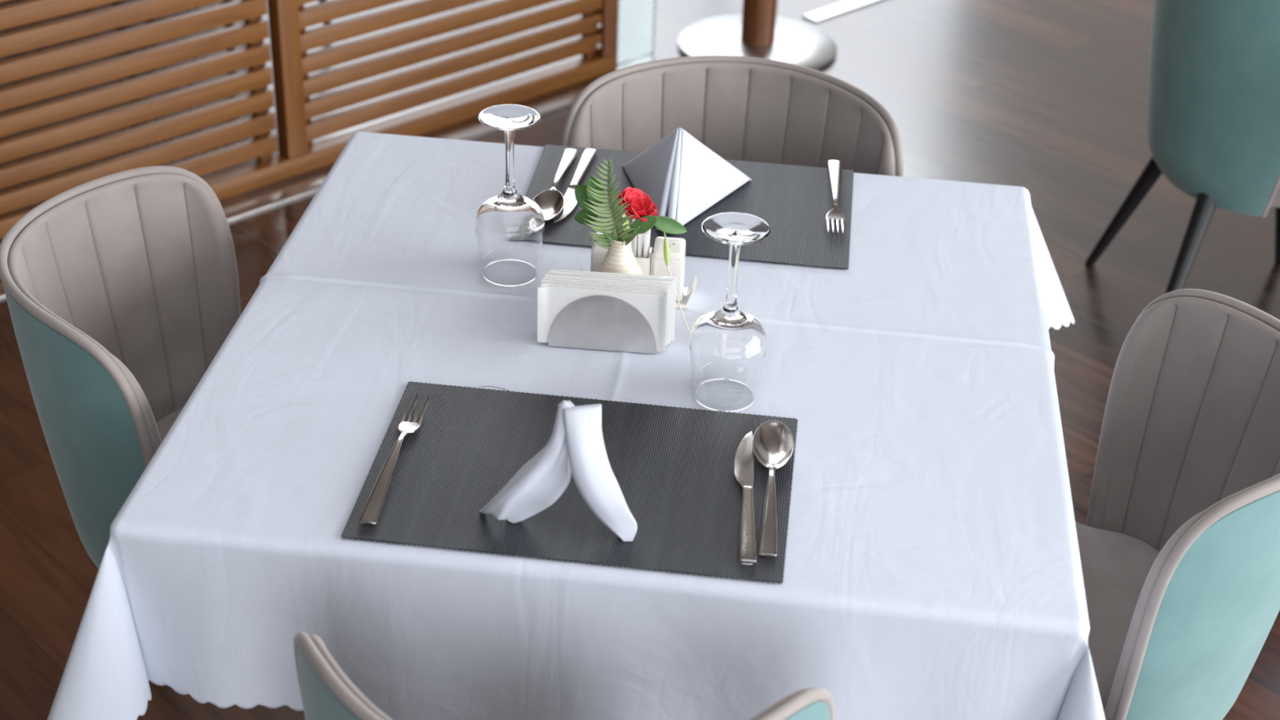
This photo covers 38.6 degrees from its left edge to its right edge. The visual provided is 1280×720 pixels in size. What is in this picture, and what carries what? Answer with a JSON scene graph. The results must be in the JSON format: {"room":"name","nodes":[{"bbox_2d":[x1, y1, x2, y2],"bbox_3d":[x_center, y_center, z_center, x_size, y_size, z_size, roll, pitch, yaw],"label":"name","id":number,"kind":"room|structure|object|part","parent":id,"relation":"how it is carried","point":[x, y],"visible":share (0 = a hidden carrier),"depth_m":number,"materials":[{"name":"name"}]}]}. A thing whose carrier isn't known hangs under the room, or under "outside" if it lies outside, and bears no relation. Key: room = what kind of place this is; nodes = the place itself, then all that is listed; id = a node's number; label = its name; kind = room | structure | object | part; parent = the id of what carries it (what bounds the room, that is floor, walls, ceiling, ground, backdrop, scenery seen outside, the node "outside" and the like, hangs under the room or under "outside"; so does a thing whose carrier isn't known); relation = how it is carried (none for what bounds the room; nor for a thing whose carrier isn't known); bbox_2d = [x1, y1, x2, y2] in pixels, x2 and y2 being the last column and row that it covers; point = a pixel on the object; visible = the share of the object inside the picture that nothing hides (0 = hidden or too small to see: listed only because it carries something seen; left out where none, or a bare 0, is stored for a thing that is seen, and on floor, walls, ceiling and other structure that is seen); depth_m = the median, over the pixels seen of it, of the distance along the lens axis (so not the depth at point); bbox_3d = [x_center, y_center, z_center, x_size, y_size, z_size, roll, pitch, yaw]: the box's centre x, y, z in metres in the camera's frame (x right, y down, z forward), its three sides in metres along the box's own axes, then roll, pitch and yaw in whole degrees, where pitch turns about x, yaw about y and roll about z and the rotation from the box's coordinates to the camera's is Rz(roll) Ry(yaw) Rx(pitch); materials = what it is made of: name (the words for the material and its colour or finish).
{"room":"restaurant dining room","nodes":[
{"label":"restaurant dining room","id":0,"kind":"room"},
{"bbox_2d":[0,0,1279,719],"bbox_3d":[-0.020,0.640,2.671,14.000,0.100,14.000,5,32,5],"label":"floor","id":1,"kind":"structure","parent":0,"point":[1048,99],"depth_m":4.34,"materials":[{"name":"brown wood"}]},
{"bbox_2d":[0,0,142,114],"bbox_3d":[-1.437,-0.869,4.500,0.362,0.466,0.362,-7,33,-15],"label":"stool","id":2,"kind":"object","parent":1,"relation":"on","point":[122,1],"visible":0.02,"depth_m":4.44,"materials":[{"name":"brown wood"}]},
{"bbox_3d":[-1.254,-0.797,4.425,0.082,0.433,0.031,18,35,23],"label":"leg","id":3,"kind":"part","parent":2,"relation":"part of","materials":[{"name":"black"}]},
{"bbox_3d":[-1.336,-0.948,4.666,0.031,0.433,0.082,18,35,24],"label":"leg","id":4,"kind":"part","parent":2,"relation":"part of","materials":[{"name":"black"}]},
{"bbox_2d":[0,165,240,568],"bbox_3d":[-0.567,0.193,2.502,0.487,0.807,0.518,2,31,-1],"label":"dining chair","id":5,"kind":"object","parent":1,"relation":"on","point":[122,289],"visible":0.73,"depth_m":2.43,"materials":[{"name":"teal fabric"}]},
{"bbox_3d":[-0.682,0.049,2.413,0.225,0.464,0.497,2,31,-1],"label":"backrest","id":6,"kind":"part","parent":5,"relation":"part of","materials":[{"name":"beige fabric"}]},
{"bbox_3d":[-0.518,0.193,2.501,0.356,0.154,0.435,2,31,-1],"label":"seat","id":7,"kind":"part","parent":5,"relation":"part of","materials":[{"name":"beige fabric"}]},
{"bbox_2d":[146,0,331,51],"bbox_3d":[-1.091,-1.102,4.901,0.362,0.466,0.362,25,38,32],"label":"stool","id":8,"kind":"object","parent":1,"relation":"on","point":[225,1],"visible":0.02,"depth_m":4.79,"materials":[{"name":"brown wood"}]},
{"bbox_3d":[-1.300,-1.084,4.889,0.082,0.433,0.031,-1,32,-6],"label":"leg","id":9,"kind":"part","parent":8,"relation":"part of","materials":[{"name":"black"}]},
{"bbox_3d":[-1.072,-0.978,4.732,0.031,0.433,0.082,-1,32,-5],"label":"leg","id":10,"kind":"part","parent":8,"relation":"part of","materials":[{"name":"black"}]},
{"bbox_3d":[-0.883,-1.092,4.931,0.082,0.433,0.031,-1,32,-6],"label":"leg","id":11,"kind":"part","parent":8,"relation":"part of","materials":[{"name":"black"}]},
{"bbox_2d":[0,87,585,298],"bbox_3d":[-1.360,-0.122,3.724,3.980,0.006,0.055,-25,41,-37],"label":"trim","id":12,"kind":"structure","parent":1,"relation":"on","point":[288,193],"depth_m":4.21,"materials":[{"name":"silver metal"}]},
{"bbox_2d":[0,0,618,244],"bbox_3d":[-0.838,-0.906,3.956,2.145,1.135,0.072,-25,41,-37],"label":"slatted screen","id":13,"kind":"object","parent":1,"relation":"on","point":[597,25],"visible":0.99,"depth_m":4.10,"materials":[{"name":"brown wood"}]},
{"bbox_3d":[-1.201,-0.707,3.670,1.030,0.929,0.022,-25,41,-37],"label":"slat panel","id":14,"kind":"part","parent":13,"relation":"part of","materials":[{"name":"brown wood"}]},
{"bbox_3d":[-0.791,-0.931,3.990,0.054,1.055,0.045,-25,41,-37],"label":"post","id":15,"kind":"part","parent":13,"relation":"part of","materials":[{"name":"brown wood"}]},
{"bbox_3d":[-0.432,-1.065,4.303,0.933,0.929,0.022,-25,41,-37],"label":"slat panel","id":16,"kind":"part","parent":13,"relation":"part of","materials":[{"name":"brown wood"}]},
{"bbox_3d":[-0.076,-1.264,4.580,0.050,1.055,0.045,-25,41,-37],"label":"post","id":17,"kind":"part","parent":13,"relation":"part of","materials":[{"name":"brown wood"}]},
{"bbox_2d":[293,631,835,719],"bbox_3d":[-0.081,0.566,1.925,0.518,0.807,0.487,5,32,5],"label":"dining chair","id":18,"kind":"object","parent":1,"relation":"on","point":[326,693],"visible":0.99,"depth_m":1.63,"materials":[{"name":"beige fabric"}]},
{"bbox_2d":[617,0,655,65],"bbox_3d":[0.004,-1.304,4.646,0.138,1.150,0.012,-25,41,-37],"label":"glass panel","id":19,"kind":"object","parent":1,"relation":"on","point":[636,18],"visible":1,"depth_m":4.90,"materials":[{"name":"white"}]},
{"bbox_2d":[561,55,903,176],"bbox_3d":[0.119,-0.011,2.880,0.518,0.807,0.487,7,32,8],"label":"dining chair","id":20,"kind":"object","parent":1,"relation":"on","point":[747,108],"visible":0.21,"depth_m":2.85,"materials":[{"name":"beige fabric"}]},
{"bbox_2d":[677,0,836,71],"bbox_3d":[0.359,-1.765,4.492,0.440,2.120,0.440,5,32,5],"label":"table base","id":21,"kind":"object","parent":1,"relation":"on","point":[757,32],"visible":0.83,"depth_m":4.99,"materials":[{"name":"silver metal"}]},
{"bbox_2d":[802,0,879,22],"bbox_3d":[1.383,-1.397,5.983,2.470,0.006,0.055,-25,41,-37],"label":"trim","id":22,"kind":"structure","parent":1,"relation":"on","point":[822,14],"depth_m":5.31,"materials":[{"name":"silver metal"}]},
{"bbox_2d":[1075,288,1279,719],"bbox_3d":[0.560,0.353,2.314,0.487,0.807,0.518,6,32,7],"label":"dining chair","id":23,"kind":"object","parent":1,"relation":"on","point":[1179,542],"visible":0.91,"depth_m":2.25,"materials":[{"name":"beige fabric"}]},
{"bbox_3d":[0.511,0.346,2.319,0.356,0.154,0.435,6,32,7],"label":"seat","id":24,"kind":"part","parent":23,"relation":"part of","materials":[{"name":"beige fabric"}]},
{"bbox_2d":[1084,0,1279,293],"bbox_3d":[1.219,-0.447,3.663,0.487,0.807,0.518,-1,32,-5],"label":"dining chair","id":25,"kind":"object","parent":1,"relation":"on","point":[1213,122],"visible":1,"depth_m":3.48,"materials":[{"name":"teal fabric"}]},
{"bbox_3d":[1.050,-0.331,3.902,0.159,0.346,0.043,24,38,31],"label":"leg","id":26,"kind":"part","parent":25,"relation":"part of","materials":[{"name":"black metal"}]},
{"bbox_3d":[1.075,-0.167,3.638,0.043,0.346,0.159,27,39,34],"label":"leg","id":27,"kind":"part","parent":25,"relation":"part of","materials":[{"name":"black metal"}]},
{"bbox_3d":[1.268,-0.450,3.666,0.356,0.154,0.435,-1,32,-5],"label":"seat","id":28,"kind":"part","parent":25,"relation":"part of","materials":[{"name":"beige fabric"}]},
{"bbox_3d":[1.382,-0.335,3.931,0.043,0.346,0.159,27,39,34],"label":"leg","id":29,"kind":"part","parent":25,"relation":"part of","materials":[{"name":"black"}]},
{"bbox_3d":[-0.006,0.279,2.449,0.976,0.747,0.976,5,32,5],"label":"dining table","id":30,"kind":"object","parent":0,"visible":0},
{"bbox_2d":[47,131,1105,719],"bbox_3d":[0.015,0.078,2.333,1.200,0.301,1.191,5,32,5],"label":"tablecloth","id":31,"kind":"object","parent":30,"relation":"on","point":[932,568],"visible":0.85,"depth_m":1.95,"materials":[{"name":"white fabric"}]},
{"bbox_2d":[475,104,544,286],"bbox_3d":[-0.164,-0.205,2.297,0.088,0.219,0.088,5,32,5],"label":"wine glass","id":32,"kind":"object","parent":31,"relation":"on","point":[509,225],"visible":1,"depth_m":2.29,"materials":[{"name":"clear glass"}]},
{"bbox_2d":[341,381,797,583],"bbox_3d":[-0.063,0.122,1.973,0.453,0.002,0.308,5,32,5],"label":"placemat","id":33,"kind":"object","parent":31,"relation":"on","point":[673,468],"visible":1,"depth_m":1.95,"materials":[{"name":"fabric"}]},
{"bbox_2d":[358,394,429,524],"bbox_3d":[-0.265,0.103,1.975,0.026,0.011,0.239,6,32,5],"label":"fork","id":34,"kind":"object","parent":33,"relation":"on","point":[370,514],"visible":1,"depth_m":1.95,"materials":[{"name":"silver metal"}]},
{"bbox_3d":[-0.271,0.124,1.940,0.019,0.011,0.156,6,32,5],"label":"handle","id":35,"kind":"part","parent":34,"relation":"part of","materials":[{"name":"silver metal"}]},
{"bbox_2d":[480,400,636,541],"bbox_3d":[-0.081,0.104,1.875,0.168,0.131,0.085,5,32,5],"label":"cloth napkin","id":36,"kind":"object","parent":33,"relation":"on","point":[575,446],"visible":1,"depth_m":1.85,"materials":[{"name":"white fabric"}]},
{"bbox_2d":[734,431,756,564],"bbox_3d":[0.112,0.142,1.944,0.022,0.007,0.238,3,31,1],"label":"table knife","id":37,"kind":"object","parent":33,"relation":"on","point":[744,456],"visible":1,"depth_m":1.93,"materials":[{"name":"silver metal"}]},
{"bbox_3d":[0.114,0.109,1.997,0.021,0.002,0.112,3,32,2],"label":"blade","id":38,"kind":"part","parent":37,"relation":"part of","materials":[{"name":"silver metal"}]},
{"bbox_3d":[0.112,0.170,1.897,0.018,0.007,0.130,3,32,2],"label":"handle","id":39,"kind":"part","parent":37,"relation":"part of","materials":[{"name":"silver metal"}]},
{"bbox_2d":[752,420,794,556],"bbox_3d":[0.140,0.134,1.954,0.046,0.014,0.241,4,32,3],"label":"spoon","id":40,"kind":"object","parent":33,"relation":"on","point":[773,442],"visible":1,"depth_m":2.00,"materials":[{"name":"silver metal"}]},
{"bbox_3d":[0.136,0.158,1.911,0.019,0.011,0.142,4,32,3],"label":"handle","id":41,"kind":"part","parent":40,"relation":"part of","materials":[{"name":"silver metal"}]},
{"bbox_2d":[752,420,794,468],"bbox_3d":[0.147,0.097,2.016,0.047,0.012,0.097,4,32,3],"label":"bowl","id":42,"kind":"object","parent":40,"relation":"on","point":[773,442],"depth_m":2.02,"materials":[{"name":"silver metal"}]},
{"bbox_2d":[547,295,656,354],"bbox_3d":[-0.043,-0.052,2.192,0.131,0.075,0.033,4,32,3],"label":"napkin holder","id":43,"kind":"object","parent":31,"relation":"on","point":[602,322],"visible":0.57,"depth_m":2.18,"materials":[{"name":"metal"}]},
{"bbox_2d":[537,285,664,351],"bbox_3d":[-0.048,-0.048,2.177,0.151,0.079,0.007,4,32,3],"label":"paper napkin","id":44,"kind":"object","parent":43,"relation":"in","point":[552,300],"visible":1,"depth_m":2.17,"materials":[{"name":"white paper"}]},
{"bbox_3d":[-0.044,-0.021,2.211,0.131,0.001,0.033,4,32,3],"label":"plate","id":45,"kind":"part","parent":43,"relation":"part of","materials":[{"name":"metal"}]},
{"bbox_2d":[541,283,666,351],"bbox_3d":[-0.044,-0.050,2.179,0.151,0.080,0.007,4,32,3],"label":"paper napkin","id":46,"kind":"object","parent":43,"relation":"in","point":[545,284],"visible":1,"depth_m":2.16,"materials":[{"name":"white paper"}]},
{"bbox_2d":[541,280,666,291],"bbox_3d":[-0.044,-0.055,2.185,0.150,0.081,0.004,4,32,3],"label":"paper napkin","id":47,"kind":"object","parent":43,"relation":"in","point":[542,281],"visible":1,"depth_m":2.16,"materials":[{"name":"white paper"}]},
{"bbox_2d":[542,281,667,350],"bbox_3d":[-0.043,-0.052,2.182,0.150,0.080,0.006,4,32,3],"label":"paper napkin","id":48,"kind":"object","parent":43,"relation":"in","point":[593,286],"visible":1,"depth_m":2.16,"materials":[{"name":"white paper"}]},
{"bbox_2d":[542,277,668,346],"bbox_3d":[-0.042,-0.057,2.188,0.150,0.082,0.003,4,32,3],"label":"paper napkin","id":49,"kind":"object","parent":43,"relation":"in","point":[544,278],"visible":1,"depth_m":2.17,"materials":[{"name":"white paper"}]},
{"bbox_2d":[545,274,671,345],"bbox_3d":[-0.040,-0.060,2.190,0.151,0.085,0.003,4,32,3],"label":"paper napkin","id":50,"kind":"object","parent":43,"relation":"in","point":[546,275],"visible":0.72,"depth_m":2.17,"materials":[{"name":"white paper"}]},
{"bbox_2d":[546,273,672,343],"bbox_3d":[-0.037,-0.062,2.193,0.151,0.086,0.004,4,32,3],"label":"paper napkin","id":51,"kind":"object","parent":43,"relation":"in","point":[582,276],"visible":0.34,"depth_m":2.17,"materials":[{"name":"white paper"}]},
{"bbox_2d":[548,270,674,341],"bbox_3d":[-0.036,-0.064,2.195,0.150,0.087,0.005,4,32,3],"label":"paper napkin","id":52,"kind":"object","parent":43,"relation":"in","point":[549,271],"visible":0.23,"depth_m":2.17,"materials":[{"name":"white paper"}]},
{"bbox_2d":[551,269,676,341],"bbox_3d":[-0.032,-0.067,2.198,0.151,0.089,0.006,4,32,3],"label":"paper napkin","id":53,"kind":"object","parent":43,"relation":"in","point":[666,277],"visible":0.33,"depth_m":2.17,"materials":[{"name":"white paper"}]},
{"bbox_2d":[595,240,643,274],"bbox_3d":[-0.025,-0.100,2.232,0.080,0.116,0.080,5,32,5],"label":"bud vase","id":54,"kind":"object","parent":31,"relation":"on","point":[620,259],"visible":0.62,"depth_m":2.20,"materials":[{"name":"beige ceramic"}]},
{"bbox_2d":[573,176,609,226],"bbox_3d":[-0.052,-0.179,2.213,0.070,0.080,0.025,15,34,20],"label":"leaf sprig","id":55,"kind":"object","parent":54,"relation":"in","point":[581,193],"visible":0.67,"depth_m":2.21,"materials":[{"name":"green plant"}]},
{"bbox_2d":[582,158,635,248],"bbox_3d":[-0.035,-0.182,2.181,0.065,0.119,0.024,5,32,5],"label":"frond","id":56,"kind":"object","parent":54,"relation":"in","point":[602,228],"visible":1,"depth_m":2.18,"materials":[{"name":"green plant"}]},
{"bbox_2d":[593,224,639,245],"bbox_3d":[-0.029,-0.148,2.191,0.055,0.039,0.029,5,32,5],"label":"tuft","id":57,"kind":"object","parent":54,"relation":"in","point":[633,233],"visible":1,"depth_m":2.19,"materials":[{"name":"green plant"}]},
{"bbox_2d":[622,213,629,234],"bbox_3d":[-0.019,-0.151,2.194,0.011,0.054,0.008,5,32,5],"label":"leaf sprig","id":58,"kind":"object","parent":54,"relation":"in","point":[624,215],"visible":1,"depth_m":2.19,"materials":[{"name":"green plant"}]},
{"bbox_2d":[617,186,657,222],"bbox_3d":[-0.004,-0.171,2.215,0.050,0.070,0.055,5,32,5],"label":"flower","id":59,"kind":"object","parent":54,"relation":"in","point":[641,205],"visible":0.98,"depth_m":2.21,"materials":[{"name":"red plant"}]},
{"bbox_2d":[630,215,687,234],"bbox_3d":[0.018,-0.152,2.201,0.078,0.051,0.014,-1,32,-5],"label":"leaf sprig","id":60,"kind":"object","parent":54,"relation":"in","point":[667,224],"visible":1,"depth_m":2.19,"materials":[{"name":"green plant"}]},
{"bbox_2d":[629,225,707,336],"bbox_3d":[0.029,-0.099,2.212,0.111,0.136,0.076,5,32,5],"label":"stem","id":61,"kind":"object","parent":54,"relation":"in","point":[666,246],"visible":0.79,"depth_m":2.22,"materials":[{"name":"green plant"}]},
{"bbox_2d":[579,267,697,308],"bbox_3d":[-0.004,-0.092,2.306,0.150,0.025,0.050,4,32,3],"label":"tray","id":62,"kind":"object","parent":31,"relation":"on","point":[688,291],"visible":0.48,"depth_m":2.29,"materials":[{"name":"white ceramic"}]},
{"bbox_2d":[590,231,608,271],"bbox_3d":[-0.042,-0.120,2.293,0.038,0.074,0.036,4,32,3],"label":"salt shaker","id":63,"kind":"object","parent":62,"relation":"on","point":[598,253],"visible":0.19,"depth_m":2.27,"materials":[{"name":"white ceramic"}]},
{"bbox_2d":[635,246,652,275],"bbox_3d":[-0.003,-0.111,2.295,0.033,0.057,0.033,4,32,3],"label":"holder","id":64,"kind":"object","parent":62,"relation":"on","point":[645,264],"visible":0.23,"depth_m":2.27,"materials":[{"name":"white ceramic"}]},
{"bbox_2d":[631,236,635,257],"bbox_3d":[-0.007,-0.126,2.277,0.008,0.092,0.003,12,33,15],"label":"wrapped toothpick","id":65,"kind":"object","parent":64,"relation":"in","point":[633,241],"visible":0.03,"depth_m":2.27,"materials":[{"name":"white paper"}]},
{"bbox_2d":[637,233,641,257],"bbox_3d":[-0.001,-0.124,2.278,0.007,0.087,0.004,-3,32,-9],"label":"wrapped toothpick","id":66,"kind":"object","parent":64,"relation":"in","point":[639,236],"visible":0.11,"depth_m":2.27,"materials":[{"name":"white paper"}]},
{"bbox_2d":[641,233,644,257],"bbox_3d":[0.001,-0.130,2.290,0.005,0.085,0.004,3,32,1],"label":"wrapped toothpick","id":67,"kind":"object","parent":64,"relation":"in","point":[642,234],"visible":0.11,"depth_m":2.28,"materials":[{"name":"white paper"}]},
{"bbox_2d":[643,232,648,257],"bbox_3d":[0.006,-0.121,2.278,0.005,0.083,0.003,2,32,-1],"label":"wrapped toothpick","id":68,"kind":"object","parent":64,"relation":"in","point":[646,235],"visible":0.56,"depth_m":2.26,"materials":[{"name":"white paper"}]},
{"bbox_2d":[646,229,650,257],"bbox_3d":[0.009,-0.129,2.282,0.007,0.093,0.004,1,32,-2],"label":"wrapped toothpick","id":69,"kind":"object","parent":64,"relation":"in","point":[648,232],"visible":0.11,"depth_m":2.27,"materials":[{"name":"white paper"}]},
{"bbox_2d":[651,236,685,301],"bbox_3d":[0.036,-0.114,2.289,0.041,0.074,0.036,4,32,3],"label":"pepper shaker","id":70,"kind":"object","parent":62,"relation":"on","point":[677,263],"visible":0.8,"depth_m":2.27,"materials":[{"name":"white ceramic"}]},
{"bbox_2d":[524,144,853,269],"bbox_3d":[0.067,-0.218,2.537,0.453,0.002,0.303,5,32,5],"label":"placemat","id":71,"kind":"object","parent":31,"relation":"on","point":[795,202],"visible":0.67,"depth_m":2.53,"materials":[{"name":"fabric"}]},
{"bbox_2d":[532,148,577,220],"bbox_3d":[-0.117,-0.246,2.558,0.046,0.014,0.241,6,32,6],"label":"spoon","id":72,"kind":"object","parent":71,"relation":"on","point":[551,202],"visible":0.85,"depth_m":2.52,"materials":[{"name":"silver metal"}]},
{"bbox_2d":[532,189,564,220],"bbox_3d":[-0.127,-0.208,2.497,0.047,0.012,0.097,6,32,6],"label":"bowl","id":73,"kind":"object","parent":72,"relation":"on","point":[551,202],"depth_m":2.51,"materials":[{"name":"silver metal"}]},
{"bbox_3d":[-0.110,-0.273,2.599,0.019,0.011,0.142,6,32,6],"label":"handle","id":74,"kind":"part","parent":72,"relation":"part of","materials":[{"name":"silver metal"}]},
{"bbox_2d":[553,148,596,223],"bbox_3d":[-0.089,-0.245,2.562,0.022,0.007,0.238,7,32,7],"label":"table knife","id":75,"kind":"object","parent":71,"relation":"on","point":[588,155],"visible":0.92,"depth_m":2.56,"materials":[{"name":"silver metal"}]},
{"bbox_3d":[-0.099,-0.213,2.509,0.021,0.002,0.112,7,32,8],"label":"blade","id":76,"kind":"part","parent":75,"relation":"part of","materials":[{"name":"silver metal"}]},
{"bbox_3d":[-0.083,-0.273,2.608,0.018,0.007,0.130,7,32,8],"label":"handle","id":77,"kind":"part","parent":75,"relation":"part of","materials":[{"name":"silver metal"}]},
{"bbox_2d":[622,127,751,230],"bbox_3d":[0.057,-0.270,2.502,0.188,0.124,0.202,5,32,5],"label":"cloth napkin","id":78,"kind":"object","parent":71,"relation":"on","point":[678,167],"visible":0.94,"depth_m":2.48,"materials":[{"name":"white fabric"}]},
{"bbox_2d":[826,160,844,233],"bbox_3d":[0.273,-0.231,2.555,0.026,0.011,0.239,4,32,3],"label":"fork","id":79,"kind":"object","parent":71,"relation":"on","point":[834,166],"visible":1,"depth_m":2.54,"materials":[{"name":"silver metal"}]},
{"bbox_3d":[0.277,-0.253,2.591,0.019,0.011,0.156,4,32,3],"label":"handle","id":80,"kind":"part","parent":79,"relation":"part of","materials":[{"name":"silver metal"}]},
{"bbox_2d":[689,212,770,412],"bbox_3d":[0.102,-0.052,2.064,0.088,0.219,0.088,5,32,5],"label":"wine glass","id":81,"kind":"object","parent":31,"relation":"on","point":[728,344],"visible":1,"depth_m":2.05,"materials":[{"name":"clear glass"}]}
]}

